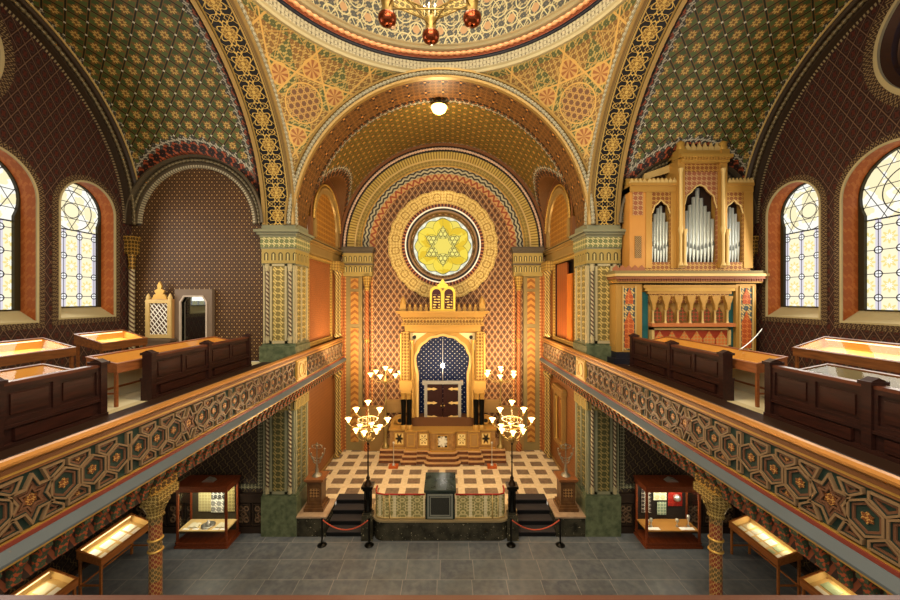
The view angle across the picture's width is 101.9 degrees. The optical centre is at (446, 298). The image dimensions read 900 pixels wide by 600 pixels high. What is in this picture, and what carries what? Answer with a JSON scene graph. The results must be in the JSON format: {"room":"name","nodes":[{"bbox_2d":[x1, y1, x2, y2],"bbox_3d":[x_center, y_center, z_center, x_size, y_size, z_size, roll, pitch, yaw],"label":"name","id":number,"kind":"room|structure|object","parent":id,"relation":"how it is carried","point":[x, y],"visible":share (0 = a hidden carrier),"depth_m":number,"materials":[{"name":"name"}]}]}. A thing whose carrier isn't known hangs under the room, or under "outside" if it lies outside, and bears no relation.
{"room":"house of worship","nodes":[
{"label":"house of worship","id":0,"kind":"room"},
{"bbox_2d":[2,508,132,594],"bbox_3d":[-10.720,5.250,5.775,0.060,5.500,13.550,0,0,0],"label":"wall","id":1,"kind":"structure","parent":0,"point":[67,562],"depth_m":10.39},
{"bbox_2d":[0,0,140,369],"bbox_3d":[-10.575,-2.800,7.300,0.350,9.840,10.440,0,0,0],"label":"wall","id":2,"kind":"structure","parent":0,"point":[53,113],"depth_m":10.00,"materials":[{"name":"brown paint"}]},
{"bbox_2d":[0,17,14,98],"bbox_3d":[-11.015,-5.800,7.300,0.670,3.540,3.540,0,0,0],"label":"window","id":3,"kind":"structure","parent":2,"relation":"in","point":[7,59],"depth_m":8.87,"materials":[{"name":"brown metal"}]},
{"bbox_2d":[0,141,44,330],"bbox_3d":[-10.990,-1.535,8.500,0.560,4.610,2.480,0,0,0],"label":"window","id":4,"kind":"structure","parent":2,"relation":"in","point":[22,198],"depth_m":9.50,"materials":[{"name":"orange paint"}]},
{"bbox_2d":[52,175,119,324],"bbox_3d":[-10.990,-1.475,10.950,0.560,4.390,2.040,0,0,0],"label":"window","id":5,"kind":"structure","parent":2,"relation":"in","point":[85,214],"depth_m":11.28,"materials":[{"name":"glass"}]},
{"bbox_2d":[123,236,140,349],"bbox_3d":[-10.595,0.010,12.285,0.310,4.220,0.330,0,0,0],"label":"column","id":6,"kind":"structure","parent":2,"relation":"attached to","point":[131,243],"depth_m":12.22,"materials":[{"name":"gold metal"}]},
{"bbox_2d":[0,361,270,459],"bbox_3d":[-7.950,2.705,7.300,5.600,1.230,10.200,0,0,0],"label":"floor","id":7,"kind":"structure","parent":0,"point":[121,411],"depth_m":6.61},
{"bbox_2d":[0,363,70,379],"bbox_3d":[-6.720,1.619,4.775,0.620,1.003,3.170,0,0,0],"label":"display table","id":8,"kind":"object","parent":7,"relation":"on","point":[37,369],"visible":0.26,"depth_m":6.09,"materials":[{"name":"brown wood"}]},
{"bbox_2d":[0,337,76,368],"bbox_3d":[-8.875,1.498,7.380,0.770,1.244,1.980,0,0,0],"label":"display table","id":9,"kind":"object","parent":7,"relation":"on","point":[12,352],"visible":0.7,"depth_m":7.86,"materials":[{"name":"brown wood"}]},
{"bbox_2d":[0,340,41,344],"bbox_3d":[-9.200,0.940,7.380,0.020,0.020,1.800,0,0,0],"label":"lamp","id":10,"kind":"object","parent":9,"relation":"attached to","point":[15,342],"depth_m":7.88,"materials":[{"name":"white"}]},
{"bbox_2d":[0,358,109,450],"bbox_3d":[-6.255,1.595,4.612,0.290,1.050,4.025,0,0,0],"label":"pew","id":11,"kind":"object","parent":7,"relation":"on","point":[35,407],"visible":0.95,"depth_m":5.68,"materials":[{"name":"brown wood"}]},
{"bbox_2d":[73,329,147,367],"bbox_3d":[-8.850,1.488,9.680,0.720,1.264,1.380,0,0,0],"label":"display table","id":12,"kind":"object","parent":7,"relation":"on","point":[102,341],"visible":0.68,"depth_m":9.54,"materials":[{"name":"brown wood"}]},
{"bbox_2d":[80,331,121,335],"bbox_3d":[-9.150,0.922,9.680,0.020,0.020,1.200,0,0,0],"label":"lamp","id":13,"kind":"object","parent":12,"relation":"attached to","point":[100,333],"depth_m":9.68,"materials":[{"name":"white"}]},
{"bbox_2d":[107,368,141,410],"bbox_3d":[-6.820,1.760,7.950,0.840,0.720,2.700,0,0,0],"label":"board","id":14,"kind":"object","parent":7,"relation":"on","point":[128,394],"visible":0.21,"depth_m":8.05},
{"bbox_2d":[85,336,228,406],"bbox_3d":[-6.720,1.618,9.050,0.620,1.003,3.920,0,0,0],"label":"table","id":15,"kind":"object","parent":7,"relation":"on","point":[131,359],"visible":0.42,"depth_m":7.74,"materials":[{"name":"orange wood"}]},
{"bbox_2d":[140,281,176,347],"bbox_3d":[-9.615,0.760,12.190,1.050,2.720,0.420,0,0,0],"label":"lattice screen","id":16,"kind":"object","parent":7,"relation":"on","point":[159,310],"visible":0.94,"depth_m":12.19,"materials":[{"name":"beige wood"}]},
{"bbox_2d":[0,337,345,594],"bbox_3d":[-5.070,2.585,10.015,0.400,1.510,15.630,0,0,0],"label":"gallery balustrade","id":17,"kind":"object","parent":7,"relation":"on","point":[57,494],"visible":0.98,"depth_m":5.59,"materials":[{"name":"multicoloured paint"}]},
{"bbox_2d":[140,333,252,400],"bbox_3d":[-6.255,1.595,9.525,0.290,1.050,3.920,0,0,0],"label":"pew","id":18,"kind":"object","parent":7,"relation":"on","point":[166,372],"visible":0.94,"depth_m":8.80,"materials":[{"name":"brown wood"}]},
{"bbox_2d":[28,0,260,196],"bbox_3d":[-8.475,-5.110,7.265,4.550,5.220,10.370,0,0,0],"label":"ceiling","id":19,"kind":"structure","parent":0,"point":[169,92],"depth_m":10.64,"materials":[{"name":"paint"}]},
{"bbox_2d":[133,422,262,533],"bbox_3d":[-8.425,5.250,12.485,4.650,5.500,0.150,0,0,0],"label":"wall","id":20,"kind":"structure","parent":0,"point":[243,456],"depth_m":12.55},
{"bbox_2d":[124,154,313,536],"bbox_3d":[-7.870,1.560,12.845,5.880,12.880,1.450,0,0,0],"label":"wall","id":21,"kind":"structure","parent":0,"point":[198,215],"depth_m":12.45,"materials":[{"name":"brown paint"}]},
{"bbox_2d":[175,289,214,341],"bbox_3d":[-8.550,0.895,12.360,1.260,2.450,0.160,0,0,0],"label":"doorway","id":22,"kind":"object","parent":21,"relation":"attached to","point":[194,308],"visible":0.72,"depth_m":12.40,"materials":[{"name":"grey stone"}]},
{"bbox_2d":[182,297,204,340],"bbox_3d":[-8.550,0.950,12.400,0.940,2.140,0.001,0,0,0],"label":"mirror glass","id":23,"kind":"object","parent":22,"relation":"attached to","point":[193,308],"depth_m":12.40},
{"bbox_2d":[188,0,297,225],"bbox_3d":[-5.688,-5.135,7.300,1.263,5.270,10.540,0,0,0],"label":"arch","id":24,"kind":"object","parent":21,"relation":"attached to","point":[228,23],"depth_m":10.86,"materials":[{"name":"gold metal"}]},
{"bbox_2d":[296,499,335,536],"bbox_3d":[-4.550,7.652,12.780,1.020,0.695,1.080,0,0,0],"label":"trim","id":25,"kind":"structure","parent":21,"relation":"attached to","point":[308,523],"depth_m":12.28,"materials":[{"name":"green stone"}]},
{"bbox_2d":[303,471,329,511],"bbox_3d":[-4.580,6.760,12.850,0.680,1.100,0.680,0,0,0],"label":"pedestal","id":26,"kind":"object","parent":25,"relation":"on","point":[317,500],"visible":0.98,"depth_m":12.60,"materials":[{"name":"brown wood"}]},
{"bbox_2d":[308,443,324,477],"bbox_3d":[-4.580,5.633,12.850,0.516,1.155,0.340,0,0,-31],"label":"candlestick","id":27,"kind":"object","parent":26,"relation":"on","point":[316,474],"visible":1,"depth_m":12.83,"materials":[{"name":"silver metal"}]},
{"bbox_2d":[284,67,597,228],"bbox_3d":[-0.200,-5.140,12.833,10.560,5.280,1.334,0,0,0],"label":"arch","id":28,"kind":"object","parent":21,"relation":"attached to","point":[380,95],"depth_m":12.53,"materials":[{"name":"gold metal"}]},
{"bbox_2d":[308,375,334,473],"bbox_3d":[-5.200,5.055,15.575,0.040,4.510,4.550,0,0,0],"label":"wall","id":29,"kind":"structure","parent":0,"point":[321,403],"depth_m":15.30,"materials":[{"name":"orange paint"}]},
{"bbox_2d":[307,179,341,249],"bbox_3d":[-5.116,-3.725,15.625,0.168,2.850,4.450,0,0,0],"label":"wall","id":30,"kind":"structure","parent":0,"point":[324,215],"depth_m":15.62,"materials":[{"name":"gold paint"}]},
{"bbox_2d":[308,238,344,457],"bbox_3d":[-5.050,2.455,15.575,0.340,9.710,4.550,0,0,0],"label":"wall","id":31,"kind":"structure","parent":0,"point":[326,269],"depth_m":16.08,"materials":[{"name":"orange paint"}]},
{"bbox_2d":[326,494,363,535],"bbox_3d":[-3.435,7.654,13.005,1.230,0.689,1.490,0,0,0],"label":"stairs","id":32,"kind":"structure","parent":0,"point":[348,510],"depth_m":12.90,"materials":[{"name":"black"}]},
{"bbox_2d":[67,534,810,594],"bbox_3d":[-0.200,8.000,5.800,22.000,0.001,13.600,0,0,0],"label":"floor","id":33,"kind":"structure","parent":0,"point":[253,564],"depth_m":10.76,"materials":[{"name":"tile"}]},
{"bbox_2d":[10,567,78,594],"bbox_3d":[-9.600,7.368,8.230,0.720,1.265,1.880,0,0,0],"label":"display table","id":34,"kind":"object","parent":33,"relation":"on","point":[67,582],"visible":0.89,"depth_m":8.99,"materials":[{"name":"brown wood"}]},
{"bbox_2d":[16,572,48,594],"bbox_3d":[-9.900,6.804,8.230,0.020,0.020,1.700,0,0,0],"label":"lamp","id":35,"kind":"object","parent":34,"relation":"attached to","point":[43,575],"depth_m":8.72,"materials":[{"name":"white"}]},
{"bbox_2d":[32,582,56,594],"bbox_3d":[-9.732,7.012,8.823,0.244,0.088,0.325,0,0,0],"label":"document","id":36,"kind":"object","parent":34,"relation":"on","point":[42,590],"visible":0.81,"depth_m":8.82,"materials":[{"name":"paper"}]},
{"bbox_2d":[76,513,147,594],"bbox_3d":[-9.615,7.368,10.650,0.690,1.265,1.720,0,0,0],"label":"display table","id":37,"kind":"object","parent":33,"relation":"on","point":[82,553],"visible":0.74,"depth_m":10.35,"materials":[{"name":"brown wood"}]},
{"bbox_2d":[82,516,130,549],"bbox_3d":[-9.900,6.804,10.650,0.020,0.020,1.540,0,0,0],"label":"lamp","id":38,"kind":"object","parent":37,"relation":"attached to","point":[126,518],"depth_m":10.60,"materials":[{"name":"white"}]},
{"bbox_2d":[139,472,178,594],"bbox_3d":[-5.150,5.600,6.450,0.480,4.800,0.600,0,0,0],"label":"column","id":39,"kind":"structure","parent":33,"relation":"on","point":[154,506],"depth_m":6.37,"materials":[{"name":"gold metal"}]},
{"bbox_2d":[174,475,240,548],"bbox_3d":[-7.890,7.000,12.050,1.740,2.000,0.780,0,0,0],"label":"showcase","id":40,"kind":"object","parent":33,"relation":"on","point":[192,484],"visible":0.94,"depth_m":11.97,"materials":[{"name":"brown wood"}]},
{"bbox_2d":[199,493,210,510],"bbox_3d":[-8.190,6.760,12.350,0.420,0.840,0.020,0,0,0],"label":"textile","id":41,"kind":"object","parent":40,"relation":"hanging from","point":[204,498],"visible":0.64,"depth_m":12.34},
{"bbox_2d":[179,519,236,531],"bbox_3d":[-7.890,7.480,12.065,1.560,0.040,0.630,0,0,0],"label":"shelf","id":42,"kind":"object","parent":40,"relation":"attached to","point":[231,521],"depth_m":12.08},
{"bbox_2d":[201,520,215,528],"bbox_3d":[-7.850,7.359,12.000,0.420,0.200,0.414,0,0,0],"label":"plate","id":43,"kind":"object","parent":40,"relation":"on","point":[208,524],"visible":1,"depth_m":11.96,"materials":[{"name":"silver metal"}]},
{"bbox_2d":[211,499,223,511],"bbox_3d":[-7.750,6.975,12.330,0.420,0.450,0.020,0,0,0],"label":"print","id":44,"kind":"object","parent":40,"relation":"attached to","point":[217,505],"visible":1,"depth_m":12.32},
{"bbox_2d":[228,486,234,510],"bbox_3d":[-7.350,6.760,12.350,0.340,0.840,0.020,0,0,0],"label":"textile","id":45,"kind":"object","parent":40,"relation":"hanging from","point":[231,493],"visible":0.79,"depth_m":12.34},
{"bbox_2d":[317,518,326,547],"bbox_3d":[-4.060,7.560,11.860,0.300,0.880,0.300,0,0,0],"label":"stanchion","id":46,"kind":"object","parent":33,"relation":"on","point":[321,544],"visible":1,"depth_m":11.83,"materials":[{"name":"black metal"}]},
{"bbox_2d":[345,400,390,540],"bbox_3d":[-2.650,5.710,12.250,1.343,4.581,0.914,0,0,32],"label":"candelabrum","id":47,"kind":"object","parent":33,"relation":"on","point":[367,486],"visible":1,"depth_m":12.17,"materials":[{"name":"black metal"}]},
{"bbox_2d":[364,518,373,547],"bbox_3d":[-2.530,7.560,11.860,0.300,0.880,0.300,0,0,0],"label":"stanchion","id":48,"kind":"object","parent":33,"relation":"on","point":[368,544],"visible":1,"depth_m":11.84,"materials":[{"name":"black metal"}]},
{"bbox_2d":[506,518,515,547],"bbox_3d":[2.080,7.560,11.860,0.300,0.880,0.300,0,0,0],"label":"stanchion","id":49,"kind":"object","parent":33,"relation":"on","point":[510,544],"visible":1,"depth_m":11.84,"materials":[{"name":"black metal"}]},
{"bbox_2d":[489,400,534,540],"bbox_3d":[2.180,5.710,12.250,1.343,4.581,0.914,0,0,32],"label":"candelabrum","id":50,"kind":"object","parent":33,"relation":"on","point":[512,486],"visible":1,"depth_m":12.15,"materials":[{"name":"black metal"}]},
{"bbox_2d":[555,518,564,547],"bbox_3d":[3.680,7.560,11.860,0.300,0.880,0.300,0,0,0],"label":"stanchion","id":51,"kind":"object","parent":33,"relation":"on","point":[559,544],"visible":1,"depth_m":11.83,"materials":[{"name":"black metal"}]},
{"bbox_2d":[633,475,702,548],"bbox_3d":[7.275,7.000,12.050,1.870,2.000,0.780,0,0,0],"label":"showcase","id":52,"kind":"object","parent":33,"relation":"on","point":[669,536],"visible":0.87,"depth_m":12.02,"materials":[{"name":"brown wood"}]},
{"bbox_2d":[641,488,650,512],"bbox_3d":[6.740,6.780,12.350,0.320,0.880,0.020,0,0,0],"label":"textile","id":53,"kind":"object","parent":52,"relation":"hanging from","point":[642,490],"visible":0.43,"depth_m":12.34,"materials":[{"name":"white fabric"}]},
{"bbox_2d":[653,493,665,499],"bbox_3d":[7.200,6.570,12.350,0.440,0.460,0.020,0,0,0],"label":"sheet","id":54,"kind":"object","parent":52,"relation":"attached to","point":[656,496],"visible":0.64,"depth_m":12.34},
{"bbox_2d":[657,502,665,514],"bbox_3d":[7.250,7.070,12.330,0.300,0.420,0.020,0,0,0],"label":"sheet","id":55,"kind":"object","parent":52,"relation":"attached to","point":[661,506],"visible":1,"depth_m":12.32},
{"bbox_2d":[637,519,697,531],"bbox_3d":[7.275,7.480,12.065,1.690,0.040,0.630,0,0,0],"label":"shelf","id":56,"kind":"object","parent":52,"relation":"attached to","point":[665,525],"depth_m":12.02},
{"bbox_2d":[668,493,681,505],"bbox_3d":[7.715,6.670,12.350,0.470,0.660,0.020,0,0,0],"label":"mantle","id":57,"kind":"object","parent":52,"relation":"attached to","point":[671,502],"visible":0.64,"depth_m":12.34,"materials":[{"name":"red fabric"}]},
{"bbox_2d":[693,472,730,594],"bbox_3d":[4.750,5.600,6.450,0.480,4.800,0.600,0,0,0],"label":"column","id":58,"kind":"structure","parent":33,"relation":"on","point":[717,506],"depth_m":6.37,"materials":[{"name":"gold metal"}]},
{"bbox_2d":[728,514,802,594],"bbox_3d":[9.215,7.368,10.650,0.690,1.265,1.720,0,0,0],"label":"display table","id":59,"kind":"object","parent":33,"relation":"on","point":[734,524],"visible":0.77,"depth_m":10.39,"materials":[{"name":"brown wood"}]},
{"bbox_2d":[799,569,856,594],"bbox_3d":[9.200,7.368,8.230,0.720,1.265,1.880,0,0,0],"label":"display table","id":60,"kind":"object","parent":33,"relation":"on","point":[808,582],"visible":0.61,"depth_m":9.04,"materials":[{"name":"brown wood"}]},
{"bbox_2d":[820,582,843,594],"bbox_3d":[9.315,7.018,8.838,0.209,0.076,0.355,0,0,0],"label":"document","id":61,"kind":"object","parent":60,"relation":"on","point":[832,589],"visible":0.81,"depth_m":8.84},
{"bbox_2d":[252,0,625,73],"bbox_3d":[-0.200,-7.980,7.300,10.280,0.800,10.280,0,0,0],"label":"ceiling","id":62,"kind":"structure","parent":0,"point":[305,18],"depth_m":11.35,"materials":[{"name":"beige paint"}]},
{"bbox_2d":[310,0,569,43],"bbox_3d":[-0.200,-11.150,7.300,9.400,5.540,9.400,0,0,0],"label":"ceiling","id":63,"kind":"structure","parent":0,"point":[498,17],"depth_m":11.60,"materials":[{"name":"paint"}]},
{"bbox_2d":[378,0,480,44],"bbox_3d":[-0.370,-9.690,7.300,2.497,7.660,2.215,0,0,-30],"label":"chandelier","id":64,"kind":"object","parent":63,"relation":"hanging from","point":[387,18],"visible":1,"depth_m":7.93,"materials":[{"name":"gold metal"}]},
{"bbox_2d":[242,0,640,175],"bbox_3d":[-0.200,-5.079,7.300,10.240,5.082,10.240,0,0,0],"label":"ceiling","id":65,"kind":"structure","parent":0,"point":[311,80],"depth_m":11.43,"materials":[{"name":"paint"}]},
{"bbox_2d":[309,97,573,220],"bbox_3d":[-0.200,-5.000,15.675,10.000,5.000,4.350,0,0,0],"label":"vault","id":66,"kind":"object","parent":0,"point":[393,130],"visible":0.87,"depth_m":15.25,"materials":[{"name":"metal"}]},
{"bbox_2d":[431,102,446,114],"bbox_3d":[-0.300,-7.250,13.850,0.620,0.460,0.611,0,0,0],"label":"lamp","id":67,"kind":"object","parent":66,"relation":"attached to","point":[439,108],"visible":1,"depth_m":13.67,"materials":[{"name":"white"}]},
{"bbox_2d":[325,449,559,503],"bbox_3d":[-0.200,7.310,15.250,10.200,0.001,5.500,0,0,0],"label":"floor","id":68,"kind":"structure","parent":0,"point":[533,472],"depth_m":15.12,"materials":[{"name":"tile"}]},
{"bbox_2d":[388,442,398,468],"bbox_3d":[-2.320,6.750,15.850,0.400,1.120,0.300,0,0,0],"label":"stand","id":69,"kind":"object","parent":68,"relation":"on","point":[393,465],"visible":1,"depth_m":15.81,"materials":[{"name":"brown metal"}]},
{"bbox_2d":[379,414,505,466],"bbox_3d":[-0.200,6.385,16.855,5.680,1.850,1.990,0,0,0],"label":"platform","id":70,"kind":"object","parent":68,"relation":"on","point":[430,446],"visible":0.86,"depth_m":16.41,"materials":[{"name":"wood"}]},
{"bbox_2d":[368,366,399,448],"bbox_3d":[-2.820,4.962,16.750,1.530,3.697,1.591,0,0,0],"label":"candelabrum","id":71,"kind":"object","parent":70,"relation":"on","point":[385,445],"visible":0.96,"depth_m":16.68,"materials":[{"name":"gold metal"}]},
{"bbox_2d":[396,279,488,429],"bbox_3d":[-0.200,2.500,17.145,4.240,6.840,1.410,0,0,0],"label":"ark","id":72,"kind":"object","parent":70,"relation":"on","point":[454,400],"visible":1,"depth_m":16.99,"materials":[{"name":"gold metal"}]},
{"bbox_2d":[485,366,515,448],"bbox_3d":[2.460,4.962,16.750,1.530,3.697,1.591,0,0,0],"label":"candelabrum","id":73,"kind":"object","parent":70,"relation":"on","point":[500,445],"visible":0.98,"depth_m":16.68,"materials":[{"name":"gold metal"}]},
{"bbox_2d":[487,442,496,468],"bbox_3d":[1.950,6.750,15.850,0.400,1.120,0.300,0,0,0],"label":"stand","id":74,"kind":"object","parent":68,"relation":"on","point":[491,465],"visible":1,"depth_m":15.81,"materials":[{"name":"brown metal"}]},
{"bbox_2d":[341,143,544,450],"bbox_3d":[-0.200,-0.095,17.668,10.040,14.810,0.364,0,0,0],"label":"wall","id":75,"kind":"structure","parent":0,"point":[370,213],"depth_m":17.85,"materials":[{"name":"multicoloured paint"}]},
{"bbox_2d":[341,247,374,451],"bbox_3d":[-4.275,2.405,17.625,1.550,9.810,0.450,0,0,0],"label":"trim","id":76,"kind":"structure","parent":75,"relation":"attached to","point":[359,261],"depth_m":17.61,"materials":[{"name":"paint"}]},
{"bbox_2d":[388,190,497,297],"bbox_3d":[-0.200,-2.620,17.900,5.324,5.324,0.500,0,0,0],"label":"window","id":77,"kind":"structure","parent":75,"relation":"in","point":[442,245],"depth_m":17.75,"materials":[{"name":"gold metal"}]},
{"bbox_2d":[510,247,544,451],"bbox_3d":[3.875,2.405,17.625,1.550,9.810,0.450,0,0,0],"label":"pilaster","id":78,"kind":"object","parent":75,"relation":"attached to","point":[526,261],"depth_m":17.61,"materials":[{"name":"paint"}]},
{"bbox_2d":[372,504,516,540],"bbox_3d":[-0.200,7.653,12.515,5.240,0.694,0.970,0,0,0],"label":"wall","id":79,"kind":"structure","parent":0,"point":[385,529],"depth_m":12.07,"materials":[{"name":"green stone"}]},
{"bbox_2d":[375,485,424,518],"bbox_3d":[-1.656,6.891,12.216,1.808,0.838,0.472,0,0,18],"label":"railing","id":80,"kind":"object","parent":79,"relation":"on","point":[387,506],"visible":1,"depth_m":12.13,"materials":[{"name":"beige metal"}]},
{"bbox_2d":[424,472,455,518],"bbox_3d":[-0.230,6.765,12.575,1.060,1.090,1.050,0,0,0],"label":"lectern","id":81,"kind":"object","parent":79,"relation":"on","point":[439,487],"visible":1,"depth_m":12.10,"materials":[{"name":"green stone"}]},
{"bbox_2d":[455,485,504,518],"bbox_3d":[1.194,6.891,12.206,1.799,0.838,0.493,0,0,-18],"label":"railing","id":82,"kind":"object","parent":79,"relation":"on","point":[467,506],"visible":1,"depth_m":12.13,"materials":[{"name":"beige metal"}]},
{"bbox_2d":[0,595,899,599],"bbox_3d":[-0.200,2.498,2.190,9.200,1.205,0.340,0,0,0],"label":"ledge","id":83,"kind":"object","parent":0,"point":[2,597],"visible":1,"depth_m":2.33,"materials":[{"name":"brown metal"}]},
{"bbox_2d":[516,494,555,535],"bbox_3d":[3.035,7.654,13.005,1.230,0.689,1.490,0,0,0],"label":"stairs","id":84,"kind":"structure","parent":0,"point":[533,510],"depth_m":12.90,"materials":[{"name":"black"}]},
{"bbox_2d":[541,238,574,457],"bbox_3d":[4.650,2.455,15.575,0.340,9.710,4.550,0,0,0],"label":"wall","id":85,"kind":"structure","parent":0,"point":[562,251],"depth_m":16.64,"materials":[{"name":"orange paint"}]},
{"bbox_2d":[556,259,573,341],"bbox_3d":[5.015,0.100,15.250,0.370,4.000,3.900,0,0,0],"label":"door","id":86,"kind":"structure","parent":85,"relation":"in","point":[564,270],"depth_m":14.94,"materials":[{"name":"orange"}]},
{"bbox_2d":[544,179,575,249],"bbox_3d":[4.716,-3.725,15.625,0.168,2.850,4.450,0,0,0],"label":"wall","id":87,"kind":"structure","parent":0,"point":[559,218],"depth_m":15.70,"materials":[{"name":"paint"}]},
{"bbox_2d":[550,375,574,474],"bbox_3d":[4.800,5.055,15.575,0.040,4.510,4.550,0,0,0],"label":"wall","id":88,"kind":"structure","parent":0,"point":[570,403],"depth_m":14.72,"materials":[{"name":"paint"}]},
{"bbox_2d":[551,383,566,449],"bbox_3d":[4.690,4.875,15.300,0.220,2.450,1.400,0,0,0],"label":"wall niche","id":89,"kind":"object","parent":88,"relation":"attached to","point":[560,393],"visible":0.95,"depth_m":15.31,"materials":[{"name":"orange paint"}]},
{"bbox_2d":[569,157,757,536],"bbox_3d":[7.470,1.560,12.845,5.880,12.880,1.450,0,0,0],"label":"wall","id":90,"kind":"structure","parent":0,"point":[596,248],"depth_m":12.31,"materials":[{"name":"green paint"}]},
{"bbox_2d":[547,499,585,536],"bbox_3d":[4.150,7.652,12.780,1.020,0.695,1.080,0,0,0],"label":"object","id":91,"kind":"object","parent":90,"relation":"attached to","point":[572,523],"depth_m":12.28,"materials":[{"name":"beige stone"}]},
{"bbox_2d":[553,471,578,511],"bbox_3d":[4.180,6.760,12.850,0.680,1.100,0.680,0,0,0],"label":"pedestal","id":92,"kind":"object","parent":91,"relation":"on","point":[564,501],"visible":0.98,"depth_m":12.60,"materials":[{"name":"brown wood"}]},
{"bbox_2d":[557,443,573,477],"bbox_3d":[4.180,5.633,12.850,0.516,1.155,0.340,0,0,-31],"label":"candlestick","id":93,"kind":"object","parent":92,"relation":"on","point":[565,473],"visible":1,"depth_m":12.83,"materials":[{"name":"silver metal"}]},
{"bbox_2d":[584,0,688,225],"bbox_3d":[5.288,-5.135,7.300,1.263,5.270,10.540,0,0,0],"label":"arch","id":94,"kind":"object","parent":90,"relation":"attached to","point":[648,29],"depth_m":10.89,"materials":[{"name":"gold metal"}]},
{"bbox_2d":[619,423,744,533],"bbox_3d":[8.080,5.250,12.485,4.760,5.500,0.150,0,0,0],"label":"wall","id":95,"kind":"structure","parent":0,"point":[636,457],"depth_m":12.55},
{"bbox_2d":[621,0,849,196],"bbox_3d":[8.075,-5.110,7.265,4.550,5.220,10.370,0,0,0],"label":"ceiling","id":96,"kind":"structure","parent":0,"point":[723,66],"depth_m":10.58,"materials":[{"name":"paint"}]},
{"bbox_2d":[615,364,899,475],"bbox_3d":[7.550,2.705,7.300,5.600,1.230,10.200,0,0,0],"label":"floor","id":97,"kind":"structure","parent":0,"point":[736,406],"depth_m":6.03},
{"bbox_2d":[628,333,734,400],"bbox_3d":[5.855,1.595,9.525,0.290,1.050,3.920,0,0,0],"label":"pew","id":98,"kind":"object","parent":97,"relation":"on","point":[708,372],"visible":0.96,"depth_m":8.80,"materials":[{"name":"brown wood"}]},
{"bbox_2d":[606,140,769,364],"bbox_3d":[7.790,-1.380,11.985,4.937,7.500,0.830,0,0,0],"label":"pipe organ","id":99,"kind":"object","parent":97,"relation":"on","point":[694,224],"visible":0.98,"depth_m":11.85,"materials":[{"name":"gold metal"}]},
{"bbox_2d":[635,236,640,257],"bbox_3d":[6.209,-1.688,12.125,0.211,0.714,0.550,0,0,0],"label":"return grille","id":100,"kind":"object","parent":99,"relation":"attached to","point":[637,238],"depth_m":11.85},
{"bbox_2d":[648,294,728,302],"bbox_3d":[7.889,-0.016,12.150,2.597,0.292,0.500,0,0,0],"label":"arcade","id":101,"kind":"object","parent":99,"relation":"attached to","point":[672,300],"depth_m":11.90,"materials":[{"name":"gold wood"}]},
{"bbox_2d":[648,323,735,326],"bbox_3d":[7.938,0.836,12.065,2.695,0.114,0.670,0,0,0],"label":"shelf","id":102,"kind":"object","parent":99,"relation":"attached to","point":[649,324],"depth_m":11.73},
{"bbox_2d":[540,337,899,594],"bbox_3d":[4.670,2.585,10.015,0.400,1.510,15.630,0,0,0],"label":"gallery balustrade","id":103,"kind":"object","parent":97,"relation":"attached to","point":[839,511],"visible":1,"depth_m":5.18,"materials":[{"name":"multicoloured paint"}]},
{"bbox_2d":[652,336,787,406],"bbox_3d":[6.320,1.618,9.050,0.620,1.003,3.920,0,0,0],"label":"display table","id":104,"kind":"object","parent":97,"relation":"on","point":[744,359],"visible":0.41,"depth_m":7.79,"materials":[{"name":"orange wood"}]},
{"bbox_2d":[733,368,763,410],"bbox_3d":[6.420,1.760,7.950,0.840,0.720,2.700,0,0,0],"label":"board","id":105,"kind":"object","parent":97,"relation":"on","point":[743,393],"visible":0.16,"depth_m":8.12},
{"bbox_2d":[762,358,899,463],"bbox_3d":[5.855,1.595,4.612,0.290,1.050,4.025,0,0,0],"label":"pew","id":106,"kind":"object","parent":97,"relation":"on","point":[863,414],"visible":0.99,"depth_m":5.39,"materials":[{"name":"brown wood"}]},
{"bbox_2d":[792,336,899,372],"bbox_3d":[8.240,1.483,7.260,0.740,1.274,2.140,0,0,0],"label":"display table","id":107,"kind":"object","parent":97,"relation":"on","point":[885,356],"visible":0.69,"depth_m":7.43,"materials":[{"name":"brown wood"}]},
{"bbox_2d":[825,339,899,347],"bbox_3d":[8.550,0.912,7.260,0.020,0.020,1.960,0,0,0],"label":"lamp","id":108,"kind":"object","parent":107,"relation":"attached to","point":[842,341],"depth_m":7.49,"materials":[{"name":"white"}]},
{"bbox_2d":[801,363,899,388],"bbox_3d":[6.320,1.619,4.775,0.620,1.003,3.170,0,0,0],"label":"display table","id":109,"kind":"object","parent":97,"relation":"on","point":[853,373],"visible":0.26,"depth_m":5.93,"materials":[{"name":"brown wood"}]},
{"bbox_2d":[789,556,820,574],"bbox_3d":[10.320,5.250,5.775,0.060,5.500,13.550,0,0,0],"label":"wall","id":110,"kind":"structure","parent":0,"point":[807,567],"depth_m":10.49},
{"bbox_2d":[744,0,899,374],"bbox_3d":[10.175,-2.800,7.300,0.350,9.840,10.440,0,0,0],"label":"wall","id":111,"kind":"structure","parent":0,"point":[825,113],"depth_m":9.98,"materials":[{"name":"brown paint"}]},
{"bbox_2d":[750,236,758,283],"bbox_3d":[10.195,0.010,12.285,0.310,4.220,0.330,0,0,0],"label":"trim","id":112,"kind":"structure","parent":111,"relation":"attached to","point":[755,238],"depth_m":12.16,"materials":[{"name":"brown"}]},
{"bbox_2d":[762,175,826,324],"bbox_3d":[10.590,-1.475,10.950,0.560,4.390,2.040,0,0,0],"label":"window","id":113,"kind":"structure","parent":111,"relation":"in","point":[794,214],"depth_m":11.28,"materials":[{"name":"glass"}]},
{"bbox_2d":[834,131,899,332],"bbox_3d":[10.590,-1.535,8.500,0.560,4.610,2.480,0,0,0],"label":"window","id":114,"kind":"structure","parent":111,"relation":"in","point":[867,193],"depth_m":9.31,"materials":[{"name":"beige paint"}]},
{"bbox_2d":[863,0,899,107],"bbox_3d":[10.615,-5.800,7.300,0.670,3.540,3.540,0,0,0],"label":"window","id":115,"kind":"structure","parent":111,"relation":"in","point":[881,58],"depth_m":8.64,"materials":[{"name":"brown metal"}]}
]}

